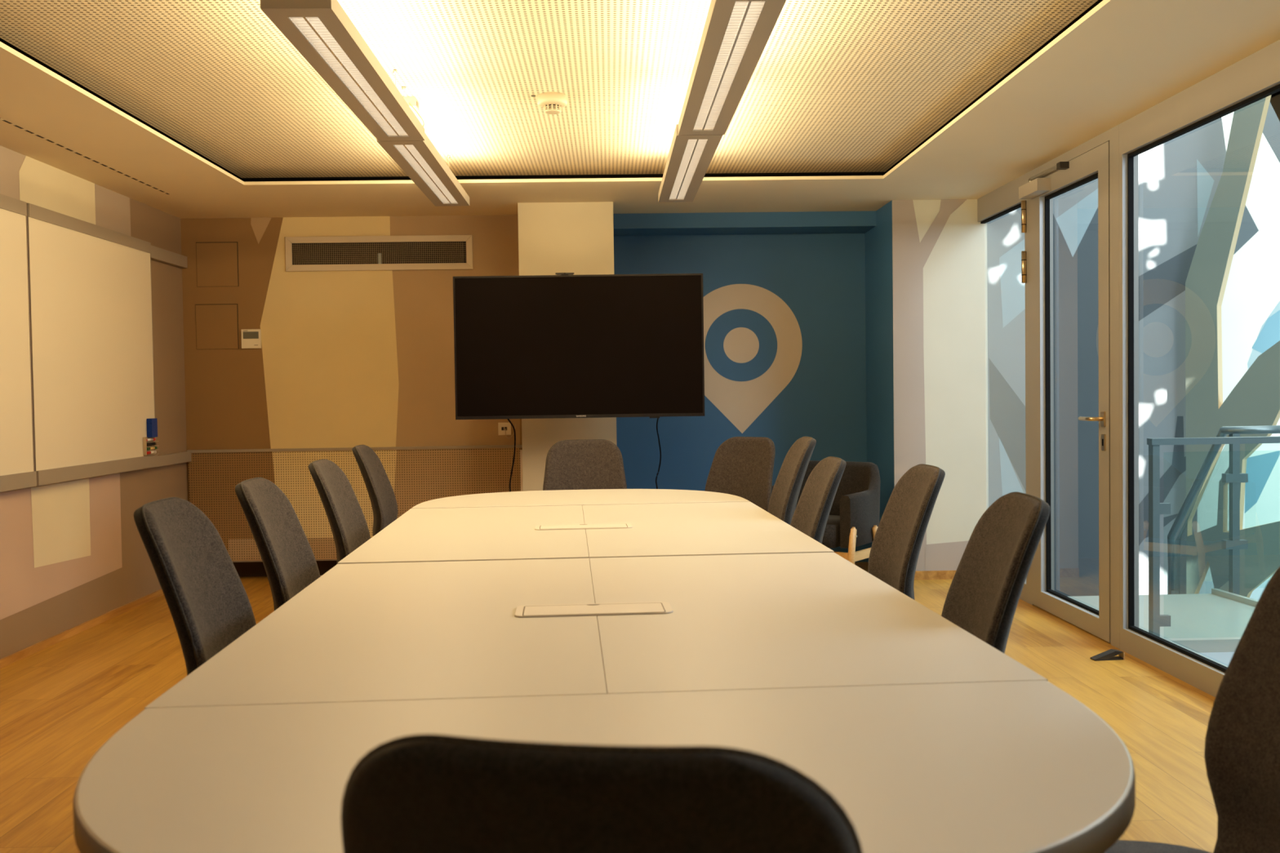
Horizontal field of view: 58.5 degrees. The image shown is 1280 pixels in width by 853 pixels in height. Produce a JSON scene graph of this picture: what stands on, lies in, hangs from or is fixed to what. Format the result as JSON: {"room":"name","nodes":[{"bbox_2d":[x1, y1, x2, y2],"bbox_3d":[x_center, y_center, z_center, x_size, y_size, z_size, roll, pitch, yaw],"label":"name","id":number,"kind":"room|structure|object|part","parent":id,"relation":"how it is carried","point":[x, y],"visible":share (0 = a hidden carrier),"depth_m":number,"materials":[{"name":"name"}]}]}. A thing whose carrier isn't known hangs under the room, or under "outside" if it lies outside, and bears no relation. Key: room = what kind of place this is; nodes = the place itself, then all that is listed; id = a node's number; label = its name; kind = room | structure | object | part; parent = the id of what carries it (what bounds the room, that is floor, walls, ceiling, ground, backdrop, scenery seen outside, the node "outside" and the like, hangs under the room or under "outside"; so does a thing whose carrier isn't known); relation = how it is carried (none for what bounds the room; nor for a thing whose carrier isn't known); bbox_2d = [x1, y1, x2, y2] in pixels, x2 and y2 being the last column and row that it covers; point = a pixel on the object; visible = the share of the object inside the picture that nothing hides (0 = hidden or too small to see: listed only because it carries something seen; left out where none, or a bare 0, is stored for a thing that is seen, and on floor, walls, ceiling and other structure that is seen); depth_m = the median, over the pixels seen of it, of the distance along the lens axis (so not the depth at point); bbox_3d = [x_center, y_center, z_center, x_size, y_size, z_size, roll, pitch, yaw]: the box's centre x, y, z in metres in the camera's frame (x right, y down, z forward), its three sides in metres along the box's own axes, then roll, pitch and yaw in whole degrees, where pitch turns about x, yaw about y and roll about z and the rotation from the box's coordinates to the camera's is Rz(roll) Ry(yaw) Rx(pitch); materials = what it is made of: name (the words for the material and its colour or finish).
{"room":"conference room","nodes":[
{"label":"conference room","id":0,"kind":"room"},
{"bbox_2d":[0,145,187,658],"bbox_3d":[-2.921,-0.036,3.127,0.102,2.386,9.600,-1,2,-1],"label":"wall","id":1,"kind":"structure","parent":0,"point":[73,553],"depth_m":6.11,"materials":[{"name":"brown paint"}]},
{"bbox_2d":[0,588,164,668],"bbox_3d":[-2.844,1.143,2.950,0.012,0.038,9.172,-1,2,-1],"label":"baseboard","id":2,"kind":"structure","parent":1,"relation":"attached to","point":[40,646],"depth_m":5.89,"materials":[{"name":"brown wood"}]},
{"bbox_2d":[0,451,191,493],"bbox_3d":[-2.899,0.264,5.223,0.032,0.065,4.569,-1,2,-1],"label":"rail","id":3,"kind":"object","parent":1,"relation":"attached to","point":[180,457],"visible":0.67,"depth_m":7.11,"materials":[{"name":"grey metal"}]},
{"bbox_2d":[151,244,187,267],"bbox_3d":[-2.917,-1.005,5.184,0.032,0.074,4.569,-1,2,-1],"label":"rail","id":4,"kind":"object","parent":1,"relation":"attached to","point":[157,254],"visible":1,"depth_m":7.15,"materials":[{"name":"grey metal"}]},
{"bbox_2d":[0,193,36,492],"bbox_3d":[-2.869,-0.366,4.699,0.019,1.342,1.455,-1,2,-1],"label":"whiteboard","id":5,"kind":"object","parent":4,"relation":"attached to","point":[17,471],"visible":1,"depth_m":5.27,"materials":[{"name":"ceramic"}]},
{"bbox_3d":[-2.892,-0.387,5.410,0.009,1.342,0.004,-1,2,-1],"label":"frame","id":6,"kind":"part","parent":5,"relation":"part of","materials":[{"name":"grey metal"}]},
{"bbox_2d":[26,203,157,485],"bbox_3d":[-2.906,-0.409,6.146,0.019,1.342,1.441,-1,2,-1],"label":"whiteboard","id":7,"kind":"object","parent":4,"relation":"attached to","point":[91,284],"visible":1,"depth_m":6.01,"materials":[{"name":"ceramic"}]},
{"bbox_3d":[-2.892,-0.388,5.428,0.009,1.342,0.004,-1,2,-1],"label":"frame","id":8,"kind":"part","parent":7,"relation":"part of","materials":[{"name":"grey metal"}]},
{"bbox_2d":[142,436,159,456],"bbox_3d":[-2.904,0.115,6.785,0.020,0.110,0.184,-1,2,-1],"label":"tray","id":9,"kind":"object","parent":7,"relation":"attached to","point":[144,442],"visible":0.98,"depth_m":6.70,"materials":[{"name":"beige plastic"}]},
{"bbox_2d":[146,438,155,441],"bbox_3d":[-2.902,0.079,6.766,0.018,0.017,0.140,-1,2,-1],"label":"marker","id":10,"kind":"object","parent":9,"relation":"in","point":[147,439],"visible":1,"depth_m":6.76,"materials":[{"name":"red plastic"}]},
{"bbox_2d":[146,417,157,437],"bbox_3d":[-2.901,0.008,6.791,0.030,0.112,0.083,-1,2,-1],"label":"eraser","id":11,"kind":"object","parent":9,"relation":"on","point":[152,424],"visible":1,"depth_m":6.76,"materials":[{"name":"blue plastic"}]},
{"bbox_2d":[146,442,156,446],"bbox_3d":[-2.902,0.106,6.771,0.018,0.017,0.148,-1,2,-1],"label":"marker","id":12,"kind":"object","parent":9,"relation":"in","point":[153,443],"visible":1,"depth_m":6.78,"materials":[{"name":"black plastic"}]},
{"bbox_2d":[146,450,156,454],"bbox_3d":[-2.901,0.154,6.771,0.018,0.017,0.145,-1,2,-1],"label":"marker","id":13,"kind":"object","parent":9,"relation":"in","point":[153,451],"visible":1,"depth_m":6.77,"materials":[{"name":"red plastic"}]},
{"bbox_2d":[146,446,157,450],"bbox_3d":[-2.902,0.130,6.785,0.018,0.017,0.150,-1,2,-1],"label":"marker","id":14,"kind":"object","parent":9,"relation":"in","point":[152,447],"visible":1,"depth_m":6.78,"materials":[{"name":"green plastic"}]},
{"bbox_3d":[-2.929,-0.430,6.864,0.009,1.342,0.004,-1,2,-1],"label":"frame","id":15,"kind":"part","parent":7,"relation":"part of","materials":[{"name":"grey metal"}]},
{"bbox_2d":[180,214,521,577],"bbox_3d":[-1.909,-0.187,7.648,2.356,2.386,0.251,-1,2,-1],"label":"wall","id":16,"kind":"structure","parent":0,"point":[344,358],"depth_m":7.51,"materials":[{"name":"brown paint"}]},
{"bbox_2d":[195,303,239,349],"bbox_3d":[-2.772,-0.654,7.486,0.275,0.296,0.003,-1,2,-1],"label":"access panel","id":17,"kind":"object","parent":16,"relation":"attached to","point":[217,324],"visible":1,"depth_m":7.49,"materials":[{"name":"brown paint"}]},
{"bbox_2d":[195,241,239,286],"bbox_3d":[-2.765,-1.061,7.474,0.272,0.291,0.003,-1,2,-1],"label":"access panel","id":18,"kind":"object","parent":16,"relation":"attached to","point":[217,263],"visible":1,"depth_m":7.47,"materials":[{"name":"brown paint"}]},
{"bbox_2d":[240,328,261,348],"bbox_3d":[-2.546,-0.575,7.485,0.124,0.124,0.019,-1,2,-1],"label":"thermostat","id":19,"kind":"object","parent":16,"relation":"attached to","point":[251,338],"visible":1,"depth_m":7.48,"materials":[{"name":"white plastic"}]},
{"bbox_2d":[186,444,522,562],"bbox_3d":[-1.851,0.509,7.541,2.222,0.743,0.050,-1,2,-1],"label":"wall panel","id":20,"kind":"object","parent":16,"relation":"attached to","point":[416,475],"depth_m":7.52,"materials":[{"name":"brown wood"}]},
{"bbox_2d":[284,235,473,271],"bbox_3d":[-1.710,-1.137,7.492,1.221,0.225,0.014,-1,2,-1],"label":"air vent","id":21,"kind":"object","parent":16,"relation":"in","point":[428,252],"visible":1,"depth_m":7.49,"materials":[{"name":"metal"}]},
{"bbox_2d":[291,241,466,264],"bbox_3d":[-1.710,-1.137,7.492,1.137,0.141,0.004,-1,2,-1],"label":"grille","id":22,"kind":"object","parent":21,"relation":"attached to","point":[302,252],"depth_m":7.49,"materials":[{"name":"metal"}]},
{"bbox_2d":[497,422,515,438],"bbox_3d":[-0.876,0.027,7.538,0.118,0.106,0.032,-1,2,-1],"label":"wall socket","id":23,"kind":"object","parent":16,"relation":"attached to","point":[504,428],"visible":0.92,"depth_m":7.54,"materials":[{"name":"white plastic"}]},
{"bbox_3d":[-0.894,0.015,7.548,0.083,0.083,0.012,-1,2,-1],"label":"plate","id":24,"kind":"part","parent":23,"relation":"part of","materials":[{"name":"white plastic"}]},
{"bbox_2d":[517,201,616,491],"bbox_3d":[-0.453,-0.203,7.486,0.587,2.386,0.804,-1,2,-1],"label":"wall pillar","id":25,"kind":"structure","parent":0,"point":[577,238],"depth_m":7.06,"materials":[{"name":"beige paint"}]},
{"bbox_2d":[520,449,522,491],"bbox_3d":[-0.733,0.575,7.130,0.014,0.860,0.040,-1,2,-1],"label":"trim","id":26,"kind":"structure","parent":25,"relation":"attached to","point":[521,451],"depth_m":7.10,"materials":[{"name":"white paint"}]},
{"bbox_2d":[453,273,704,419],"bbox_3d":[-0.355,-0.465,6.839,1.442,0.834,0.476,-1,2,-1],"label":"television","id":27,"kind":"object","parent":25,"relation":"attached to","point":[591,345],"visible":1,"depth_m":6.61,"materials":[{"name":"black plastic"}]},
{"bbox_2d":[506,418,515,491],"bbox_3d":[-0.778,0.467,6.872,0.044,1.054,0.388,-1,2,-1],"label":"power cable","id":28,"kind":"object","parent":27,"relation":"hanging from","point":[509,421],"visible":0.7,"depth_m":7.03,"materials":[{"name":"black plastic"}]},
{"bbox_2d":[555,272,573,275],"bbox_3d":[-0.434,-0.882,6.608,0.108,0.014,0.039,-1,2,-1],"label":"webcam","id":29,"kind":"object","parent":27,"relation":"on","point":[557,273],"visible":1,"depth_m":6.59,"materials":[{"name":"black plastic"}]},
{"bbox_2d":[655,417,661,488],"bbox_3d":[0.127,0.453,6.895,0.051,1.054,0.387,-1,2,-1],"label":"cable","id":30,"kind":"object","parent":27,"relation":"hanging from","point":[657,418],"visible":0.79,"depth_m":7.05,"materials":[{"name":"black plastic"}]},
{"bbox_2d":[0,562,1255,852],"bbox_3d":[1.491,1.141,3.224,8.892,0.100,9.700,-1,2,-1],"label":"floor","id":31,"kind":"structure","parent":0,"point":[61,702],"depth_m":4.55,"materials":[{"name":"brown wood"}]},
{"bbox_2d":[133,497,256,675],"bbox_3d":[-0.748,0.650,2.514,0.630,0.987,0.620,-1,2,-6],"label":"chair","id":32,"kind":"object","parent":31,"relation":"on","point":[206,598],"visible":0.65,"depth_m":2.49,"materials":[{"name":"grey fabric"}]},
{"bbox_2d":[235,477,319,610],"bbox_3d":[-0.826,0.634,3.322,0.630,0.972,0.620,-1,2,-5],"label":"chair","id":33,"kind":"object","parent":31,"relation":"on","point":[286,554],"visible":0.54,"depth_m":3.32,"materials":[{"name":"grey fabric"}]},
{"bbox_2d":[308,458,370,564],"bbox_3d":[-0.944,0.607,4.435,0.630,0.962,0.620,-1,2,-3],"label":"chair","id":34,"kind":"object","parent":31,"relation":"on","point":[345,516],"visible":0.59,"depth_m":4.44,"materials":[{"name":"grey fabric"}]},
{"bbox_2d":[351,444,397,536],"bbox_3d":[-1.135,0.570,5.844,0.630,0.957,0.620,-1,2,-3],"label":"chair","id":35,"kind":"object","parent":31,"relation":"on","point":[380,489],"visible":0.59,"depth_m":5.86,"materials":[{"name":"grey fabric"}]},
{"bbox_2d":[542,439,626,490],"bbox_3d":[-0.290,0.555,6.113,0.620,0.947,0.630,-1,2,-3],"label":"chair","id":36,"kind":"object","parent":31,"relation":"on","point":[586,464],"visible":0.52,"depth_m":6.32,"materials":[{"name":"grey fabric"}]},
{"bbox_2d":[340,733,862,852],"bbox_3d":[0.009,0.697,1.132,0.620,0.954,0.630,-1,2,11],"label":"chair","id":37,"kind":"object","parent":31,"relation":"on","point":[424,793],"visible":1,"depth_m":0.82,"materials":[{"name":"grey fabric"}]},
{"bbox_2d":[72,488,1135,852],"bbox_3d":[-0.140,0.739,3.272,1.409,0.748,4.440,-1,2,-4],"label":"conference table","id":38,"kind":"object","parent":31,"relation":"on","point":[626,617],"visible":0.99,"depth_m":1.81,"materials":[{"name":"laminate"}]},
{"bbox_3d":[-0.449,0.418,2.489,0.703,0.036,1.464,-1,2,-4],"label":"tabletop panel","id":39,"kind":"part","parent":38,"relation":"part of","materials":[{"name":"laminate"}]},
{"bbox_3d":[-0.543,0.372,3.969,0.703,0.036,1.502,-1,2,-4],"label":"tabletop panel","id":40,"kind":"part","parent":38,"relation":"part of","materials":[{"name":"laminate"}]},
{"bbox_3d":[-0.263,0.331,5.109,1.409,0.036,0.735,-1,2,-4],"label":"panel","id":41,"kind":"part","parent":38,"relation":"part of","materials":[{"name":"laminate"}]},
{"bbox_3d":[-0.195,0.346,3.952,0.297,0.001,0.103,-1,2,-4],"label":"lid","id":42,"kind":"part","parent":38,"relation":"part of","materials":[{"name":"plastic"}]},
{"bbox_3d":[-0.099,0.393,2.453,0.297,0.001,0.103,-1,2,-4],"label":"lid","id":43,"kind":"part","parent":38,"relation":"part of","materials":[{"name":"plastic"}]},
{"bbox_3d":[-0.027,0.445,1.413,1.409,0.036,0.735,-1,2,-4],"label":"panel","id":44,"kind":"part","parent":38,"relation":"part of","materials":[{"name":"laminate"}]},
{"bbox_3d":[0.160,0.361,4.014,0.703,0.036,1.502,-1,2,-4],"label":"tabletop panel","id":45,"kind":"part","parent":38,"relation":"part of","materials":[{"name":"laminate"}]},
{"bbox_3d":[0.254,0.407,2.534,0.703,0.036,1.464,-1,2,-4],"label":"tabletop panel","id":46,"kind":"part","parent":38,"relation":"part of","materials":[{"name":"laminate"}]},
{"bbox_2d":[704,436,775,511],"bbox_3d":[0.448,0.540,6.353,0.620,0.942,0.630,1,2,43],"label":"chair","id":47,"kind":"object","parent":31,"relation":"on","point":[743,467],"visible":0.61,"depth_m":6.50,"materials":[{"name":"grey fabric"}]},
{"bbox_2d":[768,436,816,524],"bbox_3d":[0.448,0.551,4.957,0.630,1.002,0.620,-1,2,0],"label":"chair","id":48,"kind":"object","parent":31,"relation":"on","point":[784,498],"visible":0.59,"depth_m":4.98,"materials":[{"name":"grey fabric"}]},
{"bbox_2d":[790,456,846,543],"bbox_3d":[0.451,0.597,4.272,0.630,0.952,0.620,-1,2,-1],"label":"chair","id":49,"kind":"object","parent":31,"relation":"on","point":[811,513],"visible":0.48,"depth_m":4.29,"materials":[{"name":"grey fabric"}]},
{"bbox_2d":[771,460,880,564],"bbox_3d":[1.067,0.608,6.964,0.828,0.758,0.664,0,2,37],"label":"armchair","id":50,"kind":"object","parent":31,"relation":"on","point":[853,520],"visible":0.39,"depth_m":6.71,"materials":[{"name":"fabric"}]},
{"bbox_2d":[822,515,839,548],"bbox_3d":[1.021,0.622,6.902,0.570,0.130,0.490,0,2,37],"label":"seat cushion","id":51,"kind":"object","parent":50,"relation":"on","point":[831,538],"depth_m":6.57,"materials":[{"name":"fabric"}]},
{"bbox_3d":[0.906,0.741,6.747,0.756,0.040,0.023,0,2,37],"label":"rail","id":52,"kind":"part","parent":50,"relation":"part of","materials":[{"name":"brown wood"}]},
{"bbox_3d":[1.210,0.785,6.503,0.047,0.424,0.082,0,2,37],"label":"leg","id":53,"kind":"part","parent":50,"relation":"part of","materials":[{"name":"brown wood"}]},
{"bbox_3d":[1.345,0.739,6.688,0.020,0.050,0.445,0,2,37],"label":"rail","id":54,"kind":"part","parent":50,"relation":"part of","materials":[{"name":"brown wood"}]},
{"bbox_3d":[1.421,0.784,6.790,0.040,0.406,0.123,1,2,42],"label":"leg","id":55,"kind":"part","parent":50,"relation":"part of","materials":[{"name":"brown wood"}]},
{"bbox_2d":[867,463,945,600],"bbox_3d":[0.635,0.609,3.617,0.630,0.962,0.620,-1,2,0],"label":"chair","id":56,"kind":"object","parent":31,"relation":"on","point":[898,539],"visible":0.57,"depth_m":3.63,"materials":[{"name":"grey fabric"}]},
{"bbox_2d":[941,492,1050,653],"bbox_3d":[0.558,0.639,2.501,0.630,0.972,0.620,-1,2,5],"label":"chair","id":57,"kind":"object","parent":31,"relation":"on","point":[986,587],"visible":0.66,"depth_m":2.49,"materials":[{"name":"grey fabric"}]},
{"bbox_2d":[1018,124,1119,648],"bbox_3d":[2.164,-0.190,5.783,0.150,2.386,1.177,-1,2,-1],"label":"door","id":58,"kind":"structure","parent":31,"relation":"on","point":[1098,157],"depth_m":5.81,"materials":[{"name":"beige metal"}]},
{"bbox_3d":[2.103,-1.312,5.939,0.022,0.031,0.401,-1,2,-3],"label":"closer arm","id":59,"kind":"part","parent":58,"relation":"part of","materials":[{"name":"metal"}]},
{"bbox_3d":[2.138,-0.037,5.408,0.068,0.070,0.152,-1,2,-1],"label":"handle","id":60,"kind":"part","parent":58,"relation":"part of","materials":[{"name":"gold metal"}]},
{"bbox_3d":[2.172,0.074,5.354,0.007,0.076,0.034,-1,2,-1],"label":"key plate","id":61,"kind":"part","parent":58,"relation":"part of","materials":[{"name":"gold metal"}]},
{"bbox_2d":[1089,648,1124,661],"bbox_3d":[2.063,1.008,5.042,0.138,0.040,0.042,-1,2,-6],"label":"wedge","id":62,"kind":"object","parent":31,"relation":"on","point":[1109,655],"visible":1,"depth_m":5.03,"materials":[{"name":"black plastic"}]},
{"bbox_2d":[1104,566,1279,852],"bbox_3d":[0.703,0.650,1.540,0.630,1.002,0.620,-1,2,7],"label":"chair","id":63,"kind":"object","parent":31,"relation":"on","point":[1242,753],"visible":0.97,"depth_m":1.67,"materials":[{"name":"grey fabric"}]},
{"bbox_3d":[0.672,0.675,1.543,0.450,0.066,0.490,-1,2,7],"label":"seat","id":64,"kind":"part","parent":63,"relation":"part of","materials":[{"name":"grey fabric"}]},
{"bbox_3d":[0.911,0.400,1.507,0.170,0.500,0.462,-1,2,7],"label":"backrest","id":65,"kind":"part","parent":63,"relation":"part of","materials":[{"name":"grey fabric"}]},
{"bbox_2d":[1119,39,1279,697],"bbox_3d":[2.275,-0.106,2.937,0.075,2.386,4.520,-1,2,-1],"label":"window","id":66,"kind":"structure","parent":31,"relation":"on","point":[1255,77],"depth_m":5.08,"materials":[{"name":"beige metal"}]},
{"bbox_2d":[1146,435,1279,637],"bbox_3d":[3.599,0.516,5.384,2.422,0.957,0.052,-1,2,-1],"label":"glass balustrade","id":67,"kind":"object","parent":31,"relation":"on","point":[1156,620],"visible":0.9,"depth_m":5.33,"materials":[{"name":"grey metal"}]},
{"bbox_3d":[2.410,0.549,5.355,0.032,0.927,0.044,-1,2,-1],"label":"post","id":68,"kind":"part","parent":67,"relation":"part of","materials":[{"name":"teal metal"}]},
{"bbox_3d":[3.592,0.053,5.370,2.422,0.030,0.052,-1,2,-1],"label":"handrail","id":69,"kind":"part","parent":67,"relation":"part of","materials":[{"name":"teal metal"}]},
{"bbox_2d":[1167,425,1279,595],"bbox_3d":[3.672,0.682,7.165,0.834,1.424,1.456,-1,2,-1],"label":"stair railing","id":70,"kind":"object","parent":31,"relation":"attached to","point":[1185,556],"visible":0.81,"depth_m":7.08,"materials":[{"name":"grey metal"}]},
{"bbox_3d":[3.503,0.717,7.162,0.387,1.360,1.408,-1,2,-1],"label":"glass panel","id":71,"kind":"part","parent":70,"relation":"part of","materials":[{"name":"clear glass"}]},
{"bbox_3d":[3.354,0.503,6.447,0.040,0.926,0.040,-1,2,-1],"label":"post","id":72,"kind":"part","parent":70,"relation":"part of","materials":[{"name":"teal metal"}]},
{"bbox_2d":[1211,588,1257,606],"bbox_3d":[3.330,0.956,6.328,0.030,0.030,0.515,-1,2,-5],"label":"trim","id":73,"kind":"structure","parent":31,"relation":"on","point":[1242,599],"depth_m":6.37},
{"bbox_2d":[0,0,1279,218],"bbox_3d":[-0.360,-1.370,3.153,5.263,0.204,9.600,-1,2,-1],"label":"ceiling","id":74,"kind":"structure","parent":0,"point":[846,105],"depth_m":4.78,"materials":[{"name":"paint"}]},
{"bbox_2d":[0,118,168,194],"bbox_3d":[-2.684,-1.306,5.553,0.012,0.001,2.095,-1,2,-1],"label":"air vent slot","id":75,"kind":"object","parent":74,"relation":"attached to","point":[0,118],"visible":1,"depth_m":5.44,"materials":[{"name":"paint"}]},
{"bbox_2d":[260,0,425,140],"bbox_3d":[-0.941,-1.258,3.824,0.187,0.250,1.591,-1,2,-2],"label":"pendant light","id":76,"kind":"object","parent":74,"relation":"hanging from","point":[322,31],"visible":1,"depth_m":3.55,"materials":[{"name":"silver metal"}]},
{"bbox_2d":[403,96,424,126],"bbox_3d":[-0.973,-1.318,4.865,0.093,0.192,0.296,-1,2,-16],"label":"junction box","id":77,"kind":"object","parent":74,"relation":"attached to","point":[412,101],"visible":0.54,"depth_m":4.90,"materials":[{"name":"plastic"}]},
{"bbox_2d":[376,86,469,206],"bbox_3d":[-1.000,-1.306,5.432,0.187,0.250,1.612,-1,2,-2],"label":"pendant light","id":78,"kind":"object","parent":74,"relation":"hanging from","point":[420,160],"visible":0.97,"depth_m":5.27,"materials":[{"name":"silver metal"}]},
{"bbox_2d":[537,92,567,114],"bbox_3d":[-0.377,-1.387,4.919,0.128,0.073,0.128,-1,2,-1],"label":"smoke detector","id":79,"kind":"object","parent":74,"relation":"attached to","point":[552,103],"visible":1,"depth_m":4.88,"materials":[{"name":"plastic"}]},
{"bbox_2d":[657,124,723,202],"bbox_3d":[0.215,-1.323,5.407,0.187,0.250,1.612,-1,2,-2],"label":"pendant light","id":80,"kind":"object","parent":74,"relation":"hanging from","point":[690,157],"visible":0.94,"depth_m":5.24,"materials":[{"name":"silver metal"}]},
{"bbox_2d":[678,0,786,134],"bbox_3d":[0.270,-1.274,3.775,0.187,0.250,1.641,-1,2,-2],"label":"pendant light","id":81,"kind":"object","parent":74,"relation":"hanging from","point":[735,33],"visible":1,"depth_m":3.58,"materials":[{"name":"silver metal"}]},
{"bbox_2d":[613,210,875,562],"bbox_3d":[0.690,-0.229,7.798,1.814,2.386,0.438,-1,2,-1],"label":"wall niche","id":82,"kind":"object","parent":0,"point":[784,293],"visible":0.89,"depth_m":7.91,"materials":[{"name":"blue paint"}]},
{"bbox_2d":[865,199,988,571],"bbox_3d":[1.879,-0.240,7.613,0.597,2.386,0.867,-1,2,-1],"label":"wall","id":83,"kind":"structure","parent":0,"point":[926,308],"depth_m":7.18,"materials":[{"name":"beige paint"}]},
{"bbox_2d":[914,570,955,580],"bbox_3d":[1.877,0.938,7.210,0.534,0.055,0.012,-1,2,-1],"label":"baseboard","id":84,"kind":"structure","parent":83,"relation":"attached to","point":[920,575],"depth_m":7.20,"materials":[{"name":"brown wood"}]},
{"bbox_2d":[977,174,1026,601],"bbox_3d":[2.177,-0.220,6.780,0.075,2.386,0.816,-1,2,-1],"label":"window","id":85,"kind":"structure","parent":83,"relation":"in","point":[1003,200],"depth_m":6.72,"materials":[{"name":"beige metal"}]},
{"bbox_2d":[986,117,1226,596],"bbox_3d":[2.755,0.037,8.827,3.547,6.050,0.102,-1,2,-1],"label":"wall","id":86,"kind":"structure","parent":0,"point":[1180,177],"depth_m":8.77,"materials":[{"name":"grey paint"}]},
{"bbox_2d":[1185,94,1279,597],"bbox_3d":[4.595,-0.721,8.246,1.223,6.161,0.100,1,2,45],"label":"wall","id":87,"kind":"structure","parent":0,"point":[1255,400],"depth_m":8.46,"materials":[{"name":"grey paint"}]},
{"bbox_2d":[1198,580,1268,666],"bbox_3d":[5.588,1.543,5.342,6.609,0.050,9.700,-1,2,-1],"label":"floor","id":88,"kind":"structure","parent":0,"point":[1224,658],"depth_m":7.48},
{"bbox_2d":[1201,90,1279,581],"bbox_3d":[5.838,-0.682,10.185,5.800,9.000,0.102,-1,2,-1],"label":"wall","id":89,"kind":"structure","parent":0,"point":[1251,304],"depth_m":10.11,"materials":[{"name":"white paint"}]}
]}

